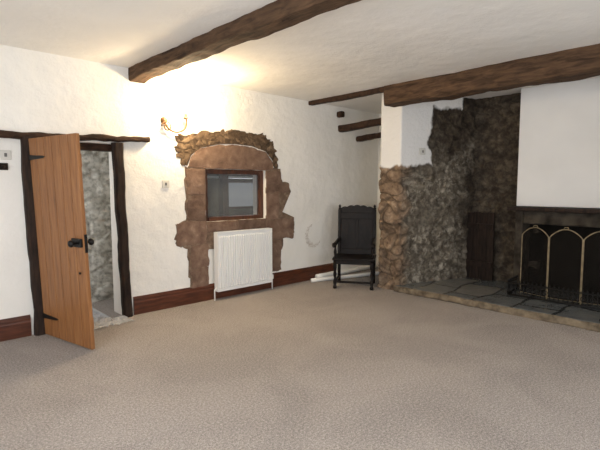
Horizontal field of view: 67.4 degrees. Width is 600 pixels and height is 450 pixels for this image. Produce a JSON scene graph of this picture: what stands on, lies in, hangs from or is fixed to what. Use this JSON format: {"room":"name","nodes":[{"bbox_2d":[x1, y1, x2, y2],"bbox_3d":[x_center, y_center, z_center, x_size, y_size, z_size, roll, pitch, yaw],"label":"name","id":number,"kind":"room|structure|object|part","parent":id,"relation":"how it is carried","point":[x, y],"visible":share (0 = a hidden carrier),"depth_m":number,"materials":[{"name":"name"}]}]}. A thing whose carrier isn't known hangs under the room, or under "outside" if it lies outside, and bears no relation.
{"room":"traditional dwelling","nodes":[
{"label":"traditional dwelling","id":0,"kind":"room"},
{"bbox_2d":[80,151,113,301],"bbox_3d":[-3.251,-0.386,5.556,2.150,2.940,0.064,-5,7,-43],"label":"wall","id":1,"kind":"structure","parent":0,"point":[95,164],"depth_m":6.08,"materials":[{"name":"stone"}]},
{"bbox_2d":[0,44,378,334],"bbox_3d":[-1.836,-0.404,5.771,8.900,2.940,0.320,-5,7,-43],"label":"wall","id":2,"kind":"structure","parent":0,"point":[325,168],"depth_m":5.62,"materials":[{"name":"paint"}]},
{"bbox_2d":[0,163,7,169],"bbox_3d":[-2.947,-0.577,4.424,0.140,0.070,0.083,-5,7,-43],"label":"coat hook","id":3,"kind":"object","parent":2,"relation":"attached to","point":[3,166],"visible":1,"depth_m":4.45,"materials":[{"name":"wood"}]},
{"bbox_2d":[0,150,10,159],"bbox_3d":[-2.927,-0.697,4.473,0.095,0.095,0.024,-5,7,-43],"label":"light switch","id":4,"kind":"object","parent":2,"relation":"attached to","point":[4,154],"visible":1,"depth_m":4.47,"materials":[{"name":"white plastic"}]},
{"bbox_2d":[20,136,44,335],"bbox_3d":[-2.757,0.129,4.671,0.167,2.063,0.117,-5,7,-43],"label":"trim","id":5,"kind":"structure","parent":2,"relation":"attached to","point":[27,187],"depth_m":4.62,"materials":[{"name":"brown wood"}]},
{"bbox_2d":[29,133,94,349],"bbox_3d":[-2.338,0.159,4.381,0.866,2.020,0.242,3,6,34],"label":"door","id":6,"kind":"structure","parent":2,"relation":"in","point":[56,160],"depth_m":4.34,"materials":[{"name":"orange wood"}]},
{"bbox_3d":[-2.075,0.171,4.114,0.068,0.068,0.089,3,6,34],"label":"knob","id":7,"kind":"part","parent":6,"relation":"part of","materials":[{"name":"black metal"}]},
{"bbox_3d":[-1.974,0.173,4.154,0.007,0.170,0.030,3,6,34],"label":"latch plate","id":8,"kind":"part","parent":6,"relation":"part of","materials":[{"name":"black metal"}]},
{"bbox_3d":[-1.990,0.161,4.241,0.068,0.068,0.089,3,6,34],"label":"knob","id":9,"kind":"part","parent":6,"relation":"part of","materials":[{"name":"black metal"}]},
{"bbox_2d":[0,130,149,142],"bbox_3d":[-2.532,-0.942,4.800,1.922,0.138,0.127,-5,7,-43],"label":"trim","id":10,"kind":"structure","parent":2,"relation":"attached to","point":[3,133],"depth_m":4.92,"materials":[{"name":"brown wood"}]},
{"bbox_2d":[80,142,110,151],"bbox_3d":[-2.583,-0.899,5.076,0.920,0.098,0.207,-5,7,-43],"label":"trim","id":11,"kind":"structure","parent":2,"relation":"attached to","point":[83,146],"depth_m":5.18,"materials":[{"name":"brown wood"}]},
{"bbox_2d":[110,142,132,317],"bbox_3d":[-2.098,0.077,5.302,0.177,2.063,0.121,-5,7,-43],"label":"trim","id":12,"kind":"structure","parent":2,"relation":"attached to","point":[117,155],"depth_m":5.26,"materials":[{"name":"brown wood"}]},
{"bbox_2d":[162,180,168,187],"bbox_3d":[-1.690,-0.516,5.666,0.095,0.095,0.024,-5,7,-43],"label":"light switch","id":13,"kind":"object","parent":2,"relation":"attached to","point":[165,183],"visible":1,"depth_m":5.66,"materials":[{"name":"white plastic"}]},
{"bbox_2d":[160,106,188,132],"bbox_3d":[-1.566,-1.328,5.637,0.355,0.346,0.088,-2,5,-26],"label":"wall lamp","id":14,"kind":"object","parent":2,"relation":"attached to","point":[164,120],"visible":1,"depth_m":5.63,"materials":[{"name":"gold metal"}]},
{"bbox_3d":[-1.557,-1.251,5.648,0.296,0.192,0.047,-3,5,-27],"label":"arm","id":15,"kind":"part","parent":14,"relation":"part of","materials":[{"name":"gold metal"}]},
{"bbox_2d":[174,129,293,287],"bbox_3d":[-0.855,-0.266,6.490,2.113,2.184,0.028,-5,7,-43],"label":"window surround","id":16,"kind":"object","parent":2,"relation":"attached to","point":[194,234],"visible":0.91,"depth_m":6.19,"materials":[{"name":"brown stone"}]},
{"bbox_3d":[-1.081,0.025,6.303,0.537,0.171,0.023,-5,7,-43],"label":"sill stone","id":17,"kind":"part","parent":16,"relation":"part of","materials":[{"name":"brown stone"}]},
{"bbox_3d":[-0.709,-0.006,6.656,0.540,0.168,0.021,-5,7,-43],"label":"sill stone","id":18,"kind":"part","parent":16,"relation":"part of","materials":[{"name":"brown stone"}]},
{"bbox_2d":[205,169,262,220],"bbox_3d":[-0.964,-0.437,6.516,1.050,0.720,0.120,-5,7,-43],"label":"window","id":19,"kind":"structure","parent":2,"relation":"in","point":[259,174],"depth_m":6.58,"materials":[{"name":"brown wood"}]},
{"bbox_2d":[133,263,336,314],"bbox_3d":[-0.691,0.880,6.731,3.670,0.220,0.024,-5,7,-43],"label":"baseboard","id":20,"kind":"structure","parent":2,"relation":"attached to","point":[185,296],"depth_m":6.14,"materials":[{"name":"brown wood"}]},
{"bbox_2d":[305,224,319,246],"bbox_3d":[0.209,0.177,7.547,0.358,0.407,0.006,-5,7,-43],"label":"plaster mark","id":21,"kind":"object","parent":2,"relation":"attached to","point":[307,231],"visible":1,"depth_m":7.49,"materials":[{"name":"white paint"}]},
{"bbox_2d":[337,111,344,117],"bbox_3d":[0.697,-1.909,7.780,0.099,0.103,0.120,-5,7,-43],"label":"stub","id":22,"kind":"object","parent":2,"relation":"attached to","point":[340,114],"visible":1,"depth_m":7.74,"materials":[{"name":"brown wood"}]},
{"bbox_2d":[337,118,380,131],"bbox_3d":[1.097,-1.662,7.448,0.162,0.156,1.146,-5,7,-43],"label":"beam","id":23,"kind":"structure","parent":2,"relation":"attached to","point":[376,122],"depth_m":7.47,"materials":[{"name":"brown wood"}]},
{"bbox_2d":[356,132,380,140],"bbox_3d":[1.459,-1.571,7.802,0.154,0.154,1.145,-5,7,-43],"label":"beam","id":24,"kind":"structure","parent":2,"relation":"attached to","point":[375,135],"depth_m":7.98,"materials":[{"name":"brown wood"}]},
{"bbox_2d":[219,174,228,215],"bbox_3d":[-1.317,-0.573,7.774,0.120,2.940,0.120,-5,7,-43],"label":"wooden post","id":25,"kind":"object","parent":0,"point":[223,178],"visible":0.29,"depth_m":7.74,"materials":[{"name":"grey wood"}]},
{"bbox_2d":[207,174,252,216],"bbox_3d":[-3.132,-0.537,7.349,9.200,2.940,0.200,-5,7,-43],"label":"wall","id":26,"kind":"structure","parent":0,"point":[212,183],"depth_m":8.66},
{"bbox_2d":[207,176,252,178],"bbox_3d":[-1.035,-0.949,9.033,2.200,0.040,0.200,-5,7,-43],"label":"wooden shelf","id":27,"kind":"object","parent":26,"relation":"attached to","point":[229,177],"visible":0.29,"depth_m":8.74,"materials":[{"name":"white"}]},
{"bbox_2d":[229,181,252,208],"bbox_3d":[-1.200,-0.616,9.126,0.950,0.560,0.080,-5,7,-43],"label":"window","id":28,"kind":"structure","parent":26,"relation":"in","point":[237,207],"depth_m":9.09,"materials":[{"name":"white wood"}]},
{"bbox_2d":[0,267,599,449],"bbox_3d":[0.033,1.273,4.081,9.700,0.120,9.900,-5,7,-43],"label":"floor","id":29,"kind":"structure","parent":0,"point":[305,365],"depth_m":3.68,"materials":[{"name":"carpet"}]},
{"bbox_2d":[214,228,273,300],"bbox_3d":[-0.797,0.539,6.492,1.056,0.940,0.126,-5,7,-43],"label":"radiator","id":30,"kind":"object","parent":29,"relation":"on","point":[242,258],"visible":1,"depth_m":6.39,"materials":[{"name":"white metal"}]},
{"bbox_2d":[218,228,271,233],"bbox_3d":[-0.798,0.079,6.441,0.950,0.015,0.100,-5,7,-43],"label":"grille","id":31,"kind":"object","parent":30,"relation":"attached to","point":[247,231],"depth_m":6.44,"materials":[{"name":"white metal"}]},
{"bbox_2d":[310,271,378,281],"bbox_3d":[0.961,0.871,7.746,1.750,0.064,0.064,-2,5,-27],"label":"paper roll","id":32,"kind":"object","parent":29,"relation":"on","point":[377,272],"visible":0.59,"depth_m":7.61,"materials":[{"name":"white paper"}]},
{"bbox_2d":[315,263,376,277],"bbox_3d":[0.864,0.827,8.114,1.610,0.090,0.090,-5,7,-43],"label":"paper roll","id":33,"kind":"object","parent":29,"relation":"on","point":[364,267],"visible":0.79,"depth_m":8.06,"materials":[{"name":"white paper"}]},
{"bbox_2d":[332,205,375,289],"bbox_3d":[0.862,0.329,7.044,0.652,1.274,0.638,1,5,12],"label":"armchair","id":34,"kind":"object","parent":29,"relation":"on","point":[356,240],"visible":1,"depth_m":7.25,"materials":[{"name":"black wood"}]},
{"bbox_3d":[0.537,0.755,6.908,0.060,0.440,0.060,1,5,12],"label":"leg","id":35,"kind":"part","parent":34,"relation":"part of","materials":[{"name":"black wood"}]},
{"bbox_3d":[0.574,0.269,7.065,0.064,0.110,0.564,1,5,14],"label":"arm","id":36,"kind":"part","parent":34,"relation":"part of","materials":[{"name":"black wood"}]},
{"bbox_3d":[0.643,0.711,7.383,0.056,0.455,0.093,1,5,12],"label":"leg","id":37,"kind":"part","parent":34,"relation":"part of","materials":[{"name":"black wood"}]},
{"bbox_3d":[0.646,0.121,7.347,0.050,0.754,0.105,1,5,12],"label":"post","id":38,"kind":"part","parent":34,"relation":"part of","materials":[{"name":"black wood"}]},
{"bbox_3d":[0.810,0.571,6.829,0.540,0.060,0.035,1,5,12],"label":"rail","id":39,"kind":"part","parent":34,"relation":"part of","materials":[{"name":"black wood"}]},
{"bbox_3d":[0.858,0.505,7.042,0.640,0.035,0.540,1,5,12],"label":"seat","id":40,"kind":"part","parent":34,"relation":"part of","materials":[{"name":"black wood"}]},
{"bbox_3d":[0.914,0.426,7.290,0.520,0.090,0.044,1,5,12],"label":"rail","id":41,"kind":"part","parent":34,"relation":"part of","materials":[{"name":"black wood"}]},
{"bbox_3d":[0.923,-0.150,7.281,0.520,0.100,0.049,1,5,12],"label":"rail","id":42,"kind":"part","parent":34,"relation":"part of","materials":[{"name":"black wood"}]},
{"bbox_3d":[0.920,0.125,7.290,0.520,0.630,0.064,1,5,12],"label":"panel","id":43,"kind":"part","parent":34,"relation":"part of","materials":[{"name":"black wood"}]},
{"bbox_3d":[0.925,-0.253,7.284,0.540,0.146,0.037,1,5,12],"label":"crest rail","id":44,"kind":"part","parent":34,"relation":"part of","materials":[{"name":"black wood"}]},
{"bbox_3d":[1.084,0.765,6.787,0.060,0.440,0.060,1,5,12],"label":"leg","id":45,"kind":"part","parent":34,"relation":"part of","materials":[{"name":"black wood"}]},
{"bbox_3d":[1.134,0.279,6.941,0.064,0.110,0.564,1,5,11],"label":"arm","id":46,"kind":"part","parent":34,"relation":"part of","materials":[{"name":"black wood"}]},
{"bbox_3d":[1.192,0.131,7.226,0.051,0.754,0.105,1,5,12],"label":"post","id":47,"kind":"part","parent":34,"relation":"part of","materials":[{"name":"black wood"}]},
{"bbox_3d":[1.189,0.721,7.262,0.056,0.455,0.093,1,5,12],"label":"leg","id":48,"kind":"part","parent":34,"relation":"part of","materials":[{"name":"black wood"}]},
{"bbox_2d":[0,0,599,113],"bbox_3d":[0.033,-1.776,3.825,9.700,0.120,9.900,-5,7,-43],"label":"ceiling","id":49,"kind":"structure","parent":0,"point":[361,45],"depth_m":4.17,"materials":[{"name":"paint"}]},
{"bbox_2d":[128,0,355,80],"bbox_3d":[0.532,-1.579,2.795,0.250,0.198,7.100,-5,7,-44],"label":"ceiling beam","id":50,"kind":"structure","parent":49,"relation":"attached to","point":[276,15],"depth_m":3.79,"materials":[{"name":"brown wood"}]},
{"bbox_2d":[308,86,383,105],"bbox_3d":[0.690,-1.933,6.789,0.112,0.086,1.500,-5,7,-43],"label":"ceiling beam","id":51,"kind":"structure","parent":49,"relation":"attached to","point":[364,93],"depth_m":6.71,"materials":[{"name":"brown wood"}]},
{"bbox_2d":[383,44,599,106],"bbox_3d":[3.178,-1.633,4.272,0.296,0.310,5.600,-5,7,-43],"label":"ceiling beam","id":52,"kind":"structure","parent":49,"relation":"attached to","point":[581,62],"depth_m":5.07,"materials":[{"name":"brown wood"}]},
{"bbox_2d":[377,114,380,266],"bbox_3d":[3.944,-0.454,6.360,0.300,2.940,7.420,-5,7,-43],"label":"wall","id":53,"kind":"structure","parent":0,"point":[379,130],"depth_m":8.69,"materials":[{"name":"paint"}]},
{"bbox_2d":[377,94,478,289],"bbox_3d":[2.017,-0.514,7.080,1.567,2.940,0.928,-5,7,-43],"label":"wall","id":54,"kind":"structure","parent":0,"point":[426,200],"depth_m":6.86,"materials":[{"name":"stone"}]},
{"bbox_2d":[419,148,425,154],"bbox_3d":[1.826,-1.095,6.705,0.100,0.100,0.028,-2,5,-25],"label":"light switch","id":55,"kind":"object","parent":54,"relation":"attached to","point":[421,150],"visible":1,"depth_m":6.69,"materials":[{"name":"white plastic"}]},
{"bbox_2d":[393,286,599,332],"bbox_3d":[2.594,1.054,5.485,0.068,0.102,3.430,-5,7,-43],"label":"trim","id":56,"kind":"structure","parent":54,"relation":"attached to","point":[550,318],"depth_m":5.53,"materials":[{"name":"stone"}]},
{"bbox_2d":[471,93,520,281],"bbox_3d":[3.131,-0.501,6.917,0.072,2.940,1.150,-5,7,-43],"label":"wall","id":57,"kind":"structure","parent":0,"point":[496,150],"depth_m":6.96,"materials":[{"name":"stone"}]},
{"bbox_2d":[395,277,599,323],"bbox_3d":[3.143,1.006,6.004,1.480,0.090,3.430,-5,7,-43],"label":"floor","id":58,"kind":"structure","parent":0,"point":[494,292],"depth_m":6.03,"materials":[{"name":"stone"}]},
{"bbox_2d":[466,212,494,280],"bbox_3d":[2.838,0.331,7.114,0.050,1.070,0.437,-5,7,-43],"label":"hatch","id":59,"kind":"object","parent":58,"relation":"on","point":[481,226],"visible":1,"depth_m":7.10,"materials":[{"name":"brown wood"}]},
{"bbox_2d":[507,206,599,287],"bbox_3d":[3.858,0.379,5.851,0.580,1.185,2.100,-5,7,-43],"label":"fireplace","id":60,"kind":"object","parent":58,"relation":"on","point":[583,221],"visible":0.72,"depth_m":6.18,"materials":[{"name":"stone"}]},
{"bbox_2d":[507,206,599,213],"bbox_3d":[3.793,-0.181,5.741,0.400,0.050,2.100,-5,7,-43],"label":"mantel shelf","id":61,"kind":"object","parent":60,"relation":"attached to","point":[520,209],"depth_m":6.02,"materials":[{"name":"brown wood"}]},
{"bbox_2d":[507,275,599,309],"bbox_3d":[3.471,0.873,5.717,0.446,0.216,1.568,-5,7,-43],"label":"fender","id":62,"kind":"object","parent":58,"relation":"on","point":[513,283],"visible":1,"depth_m":5.72,"materials":[{"name":"black metal"}]},
{"bbox_3d":[3.467,0.967,5.721,0.435,0.028,1.568,-5,7,-43],"label":"rail","id":63,"kind":"part","parent":62,"relation":"part of","materials":[{"name":"black metal"}]},
{"bbox_3d":[3.469,0.805,5.709,0.430,0.018,1.558,-5,7,-43],"label":"rail","id":64,"kind":"part","parent":62,"relation":"part of","materials":[{"name":"black metal"}]},
{"bbox_2d":[520,225,599,304],"bbox_3d":[3.395,0.505,5.753,0.130,0.958,1.143,-5,7,-43],"label":"fire screen","id":65,"kind":"object","parent":58,"relation":"on","point":[562,259],"visible":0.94,"depth_m":5.76,"materials":[{"name":"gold metal"}]},
{"bbox_3d":[3.140,0.484,6.036,0.001,0.905,0.377,-3,5,-28],"label":"panel","id":66,"kind":"part","parent":65,"relation":"part of","materials":[{"name":"black metal"}]},
{"bbox_3d":[3.140,0.482,6.036,0.013,0.914,0.390,-3,5,-28],"label":"panel frame","id":67,"kind":"part","parent":65,"relation":"part of","materials":[{"name":"gold metal"}]},
{"bbox_3d":[3.372,0.507,5.734,0.388,0.915,0.014,5,7,43],"label":"panel frame","id":68,"kind":"part","parent":65,"relation":"part of","materials":[{"name":"gold metal"}]},
{"bbox_3d":[3.372,0.509,5.734,0.374,0.905,0.001,5,7,43],"label":"panel","id":69,"kind":"part","parent":65,"relation":"part of","materials":[{"name":"black metal"}]},
{"bbox_3d":[3.672,0.528,5.492,0.390,0.914,0.013,3,6,34],"label":"panel frame","id":70,"kind":"part","parent":65,"relation":"part of","materials":[{"name":"gold metal"}]},
{"bbox_3d":[3.672,0.530,5.492,0.377,0.905,0.001,3,6,34],"label":"panel","id":71,"kind":"part","parent":65,"relation":"part of","materials":[{"name":"black metal"}]},
{"bbox_2d":[516,77,599,207],"bbox_3d":[4.001,-1.047,5.777,0.350,1.660,2.170,-5,7,-43],"label":"wall","id":72,"kind":"structure","parent":0,"point":[559,154],"depth_m":6.05,"materials":[{"name":"paint"}]},
{"bbox_3d":[-2.729,0.076,0.050,0.300,2.940,7.420,-5,7,-43],"label":"wall","id":73,"kind":"structure","parent":0,"visible":0},
{"bbox_2d":[0,315,31,341],"bbox_3d":[-3.883,1.133,3.713,2.930,0.220,0.024,-5,7,-43],"label":"baseboard","id":74,"kind":"structure","parent":73,"relation":"attached to","point":[15,327],"depth_m":4.61,"materials":[{"name":"brown wood"}]}
]}

